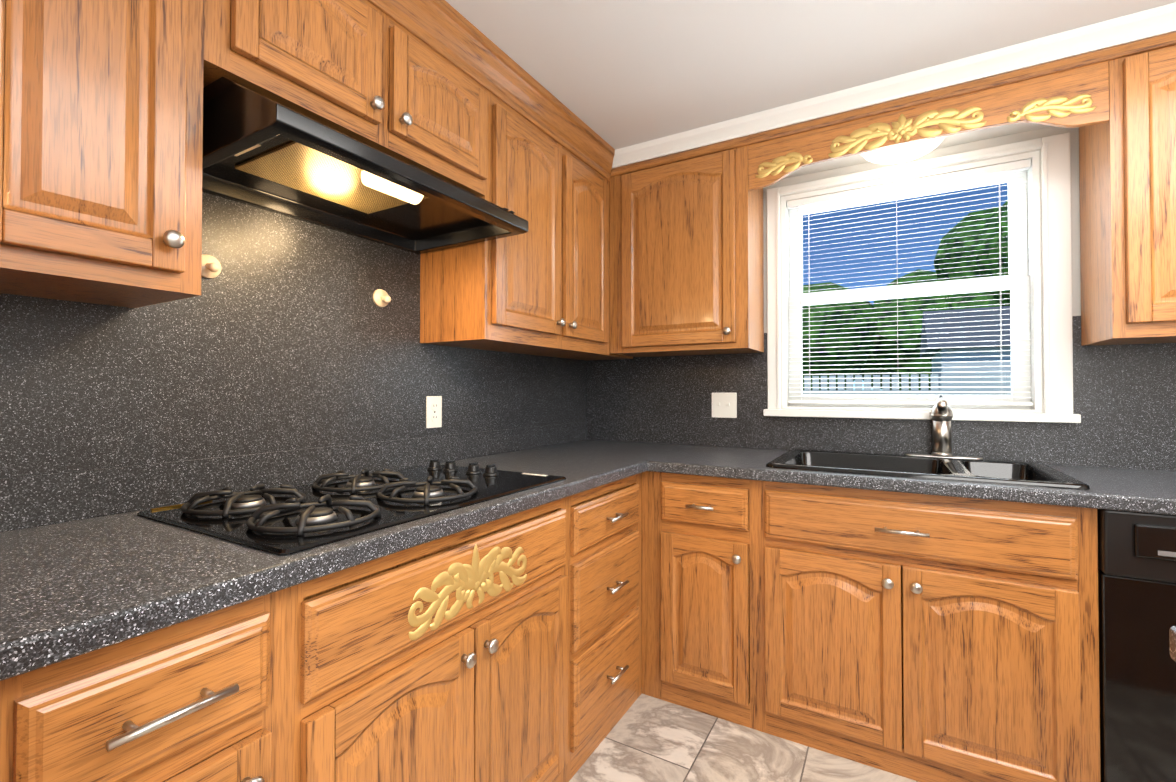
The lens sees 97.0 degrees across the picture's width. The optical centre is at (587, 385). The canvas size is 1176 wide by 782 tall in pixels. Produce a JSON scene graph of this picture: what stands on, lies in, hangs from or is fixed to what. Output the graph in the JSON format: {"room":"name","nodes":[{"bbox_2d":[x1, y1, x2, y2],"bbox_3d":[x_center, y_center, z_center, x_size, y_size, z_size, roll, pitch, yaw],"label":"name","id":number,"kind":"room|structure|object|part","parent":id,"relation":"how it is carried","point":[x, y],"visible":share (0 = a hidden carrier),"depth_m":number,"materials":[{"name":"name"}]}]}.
{"room":"kitchen","nodes":[
{"label":"kitchen","id":0,"kind":"room"},
{"bbox_2d":[569,694,917,781],"bbox_3d":[0.256,1.230,0.055,3.540,0.100,4.840,0,-1,30],"label":"floor","id":1,"kind":"structure","parent":0,"point":[647,738],"depth_m":1.68,"materials":[{"name":"tile"}]},
{"bbox_2d":[0,575,327,781],"bbox_3d":[-0.818,0.753,0.855,0.644,0.874,0.358,0,-1,30],"label":"base cabinet","id":2,"kind":"object","parent":1,"relation":"on","point":[238,692],"depth_m":0.71,"materials":[{"name":"brown wood"}]},
{"bbox_3d":[-0.564,0.425,0.692,0.021,0.145,0.271,0,-1,30],"label":"drawer","id":3,"kind":"part","parent":2,"relation":"part of","materials":[{"name":"brown wood"}]},
{"bbox_3d":[-0.564,0.818,0.687,0.021,0.570,0.271,0,-1,30],"label":"door","id":4,"kind":"part","parent":2,"relation":"part of","materials":[{"name":"brown wood"}]},
{"bbox_2d":[328,490,587,781],"bbox_3d":[-0.532,0.759,1.345,0.644,0.874,0.904,0,-1,30],"label":"base cabinet","id":5,"kind":"object","parent":1,"relation":"on","point":[507,649],"depth_m":1.18,"materials":[{"name":"brown wood"}]},
{"bbox_3d":[-0.368,0.832,1.023,0.021,0.550,0.396,0,-1,30],"label":"door","id":6,"kind":"part","parent":5,"relation":"part of","materials":[{"name":"brown wood"}]},
{"bbox_3d":[-0.268,0.447,1.200,0.021,0.165,0.795,0,-1,30],"label":"panel","id":7,"kind":"part","parent":5,"relation":"part of","materials":[{"name":"brown wood"}]},
{"bbox_3d":[-0.167,0.837,1.368,0.021,0.550,0.396,0,-1,30],"label":"door","id":8,"kind":"part","parent":5,"relation":"part of","materials":[{"name":"brown wood"}]},
{"bbox_2d":[588,473,641,757],"bbox_3d":[-0.187,0.767,1.936,0.644,0.874,0.574,0,-1,30],"label":"base cabinet","id":9,"kind":"object","parent":1,"relation":"on","point":[614,508],"depth_m":1.79,"materials":[{"name":"brown wood"}]},
{"bbox_2d":[0,448,651,680],"bbox_3d":[-0.478,0.302,1.409,0.654,0.040,1.650,0,-1,30],"label":"countertop","id":10,"kind":"structure","parent":9,"relation":"on","point":[68,590],"depth_m":0.80,"materials":[{"name":"grey stone"}]},
{"bbox_2d":[137,459,565,555],"bbox_3d":[-0.514,0.258,1.338,0.554,0.045,0.850,0,-1,30],"label":"cooktop","id":11,"kind":"object","parent":10,"relation":"in","point":[321,510],"visible":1,"depth_m":1.14,"materials":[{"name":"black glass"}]},
{"bbox_3d":[-0.908,0.268,1.165,0.006,0.004,0.115,0,-1,30],"label":"trim","id":12,"kind":"part","parent":11,"relation":"part of","materials":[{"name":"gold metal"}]},
{"bbox_3d":[0.074,0.979,1.779,0.021,0.275,0.469,0,-1,30],"label":"drawer","id":13,"kind":"part","parent":9,"relation":"part of","materials":[{"name":"brown wood"}]},
{"bbox_3d":[0.074,0.684,1.783,0.021,0.265,0.469,0,-1,30],"label":"drawer","id":14,"kind":"part","parent":9,"relation":"part of","materials":[{"name":"brown wood"}]},
{"bbox_3d":[0.074,0.449,1.786,0.021,0.145,0.469,0,-1,30],"label":"drawer","id":15,"kind":"part","parent":9,"relation":"part of","materials":[{"name":"brown wood"}]},
{"bbox_2d":[538,440,1175,514],"bbox_3d":[1.248,0.306,1.758,3.286,0.040,0.654,0,-1,30],"label":"countertop","id":16,"kind":"structure","parent":9,"relation":"on","point":[1132,490],"depth_m":1.63,"materials":[{"name":"grey stone"}]},
{"bbox_2d":[766,449,1089,503],"bbox_3d":[1.123,0.371,1.841,0.850,0.194,0.564,0,-1,30],"label":"sink","id":17,"kind":"object","parent":16,"relation":"in","point":[1019,472],"visible":0.42,"depth_m":1.87,"materials":[{"name":"black metal"}]},
{"bbox_2d":[904,394,982,459],"bbox_3d":[1.311,0.153,1.915,0.250,0.243,0.293,0,-1,30],"label":"faucet","id":18,"kind":"object","parent":16,"relation":"on","point":[941,414],"visible":1,"depth_m":1.96,"materials":[{"name":"silver metal"}]},
{"bbox_2d":[642,471,769,733],"bbox_3d":[0.562,0.770,2.175,0.469,0.874,0.636,0,-1,30],"label":"base cabinet","id":19,"kind":"object","parent":1,"relation":"on","point":[706,616],"depth_m":1.89,"materials":[{"name":"brown wood"}]},
{"bbox_3d":[0.421,0.838,1.901,0.325,0.560,0.021,0,-1,30],"label":"door","id":20,"kind":"part","parent":19,"relation":"part of","materials":[{"name":"brown wood"}]},
{"bbox_3d":[0.421,0.441,1.906,0.325,0.145,0.021,0,-1,30],"label":"drawer","id":21,"kind":"part","parent":19,"relation":"part of","materials":[{"name":"brown wood"}]},
{"bbox_2d":[766,481,1100,781],"bbox_3d":[1.109,0.766,1.857,0.906,0.874,0.636,0,-1,30],"label":"base cabinet","id":22,"kind":"object","parent":1,"relation":"on","point":[933,638],"depth_m":1.54,"materials":[{"name":"brown wood"}]},
{"bbox_3d":[0.784,0.836,1.690,0.402,0.560,0.021,0,-1,30],"label":"door","id":23,"kind":"part","parent":22,"relation":"part of","materials":[{"name":"brown wood"}]},
{"bbox_3d":[0.960,0.442,1.592,0.808,0.165,0.021,0,-1,30],"label":"panel","id":24,"kind":"part","parent":22,"relation":"part of","materials":[{"name":"brown wood"}]},
{"bbox_3d":[1.135,0.833,1.485,0.402,0.560,0.021,0,-1,30],"label":"door","id":25,"kind":"part","parent":22,"relation":"part of","materials":[{"name":"brown wood"}]},
{"bbox_2d":[1097,509,1175,781],"bbox_3d":[1.755,0.761,1.470,0.596,0.874,0.650,0,-1,30],"label":"dishwasher","id":26,"kind":"object","parent":1,"relation":"on","point":[1137,601],"visible":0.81,"depth_m":1.33,"materials":[{"name":"black plastic"}]},
{"bbox_3d":[1.612,0.406,1.228,0.592,0.171,0.054,0,-1,30],"label":"panel","id":27,"kind":"part","parent":26,"relation":"part of","materials":[{"name":"black plastic"}]},
{"bbox_3d":[1.595,0.392,1.199,0.480,0.085,0.012,0,-1,30],"label":"handle","id":28,"kind":"part","parent":26,"relation":"part of","materials":[{"name":"black paint"}]},
{"bbox_2d":[1169,626,1175,661],"bbox_3d":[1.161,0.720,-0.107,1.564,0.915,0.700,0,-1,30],"label":"handle","id":29,"kind":"object","parent":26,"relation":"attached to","point":[1172,635],"visible":1,"depth_m":0.58,"materials":[{"name":"silver metal"}]},
{"bbox_2d":[445,0,1175,149],"bbox_3d":[0.256,-1.165,0.085,3.540,0.100,4.840,0,-1,30],"label":"ceiling","id":30,"kind":"structure","parent":0,"point":[616,74],"depth_m":1.67,"materials":[{"name":"white paint"}]},
{"bbox_2d":[763,126,1080,412],"bbox_3d":[1.444,0.059,2.109,3.300,2.295,0.120,0,-1,30],"label":"wall","id":31,"kind":"structure","parent":0,"point":[1075,192],"depth_m":1.97,"materials":[{"name":"white paint"}]},
{"bbox_2d":[616,354,632,358],"bbox_3d":[0.044,-0.610,2.645,0.323,0.942,0.350,0,-1,30],"label":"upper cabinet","id":32,"kind":"object","parent":31,"relation":"attached to","point":[617,356],"depth_m":2.66,"materials":[{"name":"brown wood"}]},
{"bbox_3d":[-0.381,-1.037,1.583,0.060,0.116,2.018,0,-1,30],"label":"crown","id":33,"kind":"part","parent":32,"relation":"part of","materials":[{"name":"brown wood"}]},
{"bbox_2d":[587,316,1175,470],"bbox_3d":[1.416,0.043,2.049,3.287,0.575,0.012,0,-1,30],"label":"backsplash","id":34,"kind":"structure","parent":31,"relation":"attached to","point":[1124,401],"depth_m":2.15,"materials":[{"name":"grey stone"}]},
{"bbox_2d":[712,393,736,417],"bbox_3d":[0.648,0.096,2.480,0.120,0.120,0.016,0,-1,30],"label":"switch plate","id":35,"kind":"object","parent":34,"relation":"attached to","point":[724,405],"visible":1,"depth_m":2.48,"materials":[{"name":"white plastic"}]},
{"bbox_2d":[610,2,1175,356],"bbox_3d":[1.456,-0.616,1.826,2.983,0.952,0.368,0,-1,30],"label":"body of the wall cabinets at the back","id":36,"kind":"object","parent":31,"relation":"attached to","point":[686,248],"visible":1,"depth_m":1.87,"materials":[{"name":"brown wood"}]},
{"bbox_3d":[1.387,-1.013,1.712,2.983,0.036,0.015,0,-1,30],"label":"hanging cabinet moulding","id":37,"kind":"part","parent":36,"relation":"part of","materials":[{"name":"brown wood"}]},
{"bbox_3d":[1.378,-1.063,1.696,2.983,0.061,0.054,0,-1,30],"label":"hanging cabinet crown","id":38,"kind":"part","parent":36,"relation":"part of","materials":[{"name":"white"}]},
{"bbox_2d":[859,136,945,163],"bbox_3d":[1.206,-0.910,2.000,0.300,0.070,0.300,0,-1,30],"label":"dome light","id":39,"kind":"object","parent":36,"relation":"attached to","point":[874,149],"depth_m":1.94,"materials":[{"name":"white glass"}]},
{"bbox_2d":[763,133,1080,422],"bbox_3d":[1.302,-0.383,2.166,1.074,1.041,0.170,0,-1,30],"label":"window","id":40,"kind":"structure","parent":31,"relation":"in","point":[1057,277],"depth_m":2.03,"materials":[{"name":"white wood"}]},
{"bbox_3d":[1.318,-0.373,2.215,0.866,0.936,0.057,0,-1,30],"label":"window sash","id":41,"kind":"part","parent":40,"relation":"part of","materials":[{"name":"white wood"}]},
{"bbox_2d":[787,159,1032,404],"bbox_3d":[1.286,-0.381,2.162,0.860,0.920,0.037,0,-1,30],"label":"window blind slats","id":42,"kind":"object","parent":40,"relation":"attached to","point":[1010,167],"visible":0.83,"depth_m":2.13,"materials":[{"name":"white plastic"}]},
{"bbox_3d":[-1.221,0.043,0.931,0.120,2.295,4.840,0,-1,30],"label":"wall","id":43,"kind":"structure","parent":0,"visible":0},
{"bbox_2d":[0,0,247,307],"bbox_3d":[-0.940,-0.638,0.956,0.323,0.929,0.380,0,-1,30],"label":"upper cabinet","id":44,"kind":"object","parent":43,"relation":"attached to","point":[102,152],"depth_m":0.88,"materials":[{"name":"brown wood"}]},
{"bbox_3d":[-0.825,-0.580,0.853,0.021,0.740,0.280,0,-1,30],"label":"door","id":45,"kind":"part","parent":44,"relation":"part of","materials":[{"name":"brown wood"}]},
{"bbox_2d":[202,77,527,253],"bbox_3d":[-0.591,-0.543,1.404,0.498,0.155,0.764,0,-1,30],"label":"range hood","id":46,"kind":"object","parent":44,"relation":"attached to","point":[260,151],"visible":0.98,"depth_m":1.28,"materials":[{"name":"black paint"}]},
{"bbox_2d":[410,164,514,213],"bbox_3d":[-0.330,-0.531,1.430,0.021,0.008,0.388,0,-1,30],"label":"vent","id":47,"kind":"object","parent":46,"relation":"attached to","point":[506,209],"depth_m":1.41,"materials":[{"name":"black metal"}]},
{"bbox_2d":[0,192,586,532],"bbox_3d":[-0.594,-0.184,1.879,0.012,1.025,2.334,0,-1,30],"label":"backsplash","id":48,"kind":"structure","parent":43,"relation":"attached to","point":[283,333],"depth_m":1.38,"materials":[{"name":"grey stone"}]},
{"bbox_2d":[201,254,220,278],"bbox_3d":[-0.918,-0.292,1.267,0.045,0.060,0.060,0,-1,30],"label":"hook","id":49,"kind":"object","parent":48,"relation":"attached to","point":[211,267],"visible":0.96,"depth_m":1.27,"materials":[{"name":"beige plastic"}]},
{"bbox_2d":[373,289,390,306],"bbox_3d":[-0.665,-0.286,1.702,0.045,0.060,0.060,0,-1,30],"label":"hook","id":50,"kind":"object","parent":48,"relation":"attached to","point":[381,298],"visible":1,"depth_m":1.70,"materials":[{"name":"beige plastic"}]},
{"bbox_2d":[426,396,441,427],"bbox_3d":[-0.564,0.098,1.907,0.008,0.116,0.072,0,-1,30],"label":"electrical outlet plate","id":51,"kind":"object","parent":48,"relation":"attached to","point":[433,411],"visible":1,"depth_m":1.90,"materials":[{"name":"white plastic"}]},
{"bbox_2d":[248,0,495,199],"bbox_3d":[-0.664,-0.862,1.433,0.323,0.469,0.809,0,-1,30],"label":"upper cabinet","id":52,"kind":"object","parent":43,"relation":"attached to","point":[413,82],"depth_m":1.38,"materials":[{"name":"brown wood"}]},
{"bbox_3d":[-0.627,-0.816,1.196,0.021,0.280,0.346,0,-1,30],"label":"door","id":53,"kind":"part","parent":52,"relation":"part of","materials":[{"name":"brown wood"}]},
{"bbox_3d":[-0.427,-0.811,1.538,0.021,0.280,0.370,0,-1,30],"label":"door","id":54,"kind":"part","parent":52,"relation":"part of","materials":[{"name":"brown wood"}]},
{"bbox_2d":[420,48,615,359],"bbox_3d":[-0.240,-0.617,2.158,0.323,0.942,0.874,0,-1,30],"label":"upper cabinet","id":55,"kind":"object","parent":43,"relation":"attached to","point":[544,290],"depth_m":1.93,"materials":[{"name":"brown wood"}]},
{"bbox_3d":[-0.213,-0.569,1.903,0.021,0.735,0.395,0,-1,30],"label":"door","id":56,"kind":"part","parent":55,"relation":"part of","materials":[{"name":"brown wood"}]},
{"bbox_3d":[-0.005,-0.565,2.261,0.021,0.735,0.362,0,-1,30],"label":"door","id":57,"kind":"part","parent":55,"relation":"part of","materials":[{"name":"brown wood"}]},
{"label":"outside","id":58,"kind":"structure","parent":0,"visible":0},
{"bbox_3d":[11.912,2.176,19.351,28.000,0.300,39.500,0,-1,30],"label":"ground","id":59,"kind":"structure","parent":58,"visible":0},
{"bbox_2d":[802,282,876,389],"bbox_3d":[6.609,-0.429,15.074,3.177,4.801,4.031,0,-1,30],"label":"tree","id":60,"kind":"object","parent":59,"relation":"on","point":[836,337],"depth_m":13.37,"materials":[{"name":"green plant"}]},
{"bbox_2d":[860,269,945,389],"bbox_3d":[9.600,-0.767,15.251,3.391,5.482,3.592,0,-1,30],"label":"tree","id":61,"kind":"object","parent":59,"relation":"on","point":[916,309],"depth_m":14.22,"materials":[{"name":"green plant"}]},
{"bbox_2d":[802,373,1010,394],"bbox_3d":[4.782,0.859,7.058,16.075,2.020,0.050,0,-1,30],"label":"fence","id":62,"kind":"object","parent":59,"relation":"on","point":[876,378],"depth_m":7.19,"materials":[{"name":"white"}]},
{"bbox_2d":[920,306,1010,389],"bbox_3d":[8.379,0.239,8.645,4.700,3.300,2.800,0,-1,30],"label":"house","id":63,"kind":"structure","parent":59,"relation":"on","point":[962,339],"depth_m":8.68,"materials":[{"name":"white"}]},
{"bbox_2d":[934,201,1009,309],"bbox_3d":[11.111,-1.411,12.742,4.529,6.704,4.583,0,-1,30],"label":"tree","id":64,"kind":"object","parent":59,"relation":"on","point":[971,268],"depth_m":13.01,"materials":[{"name":"green plant"}]}
]}

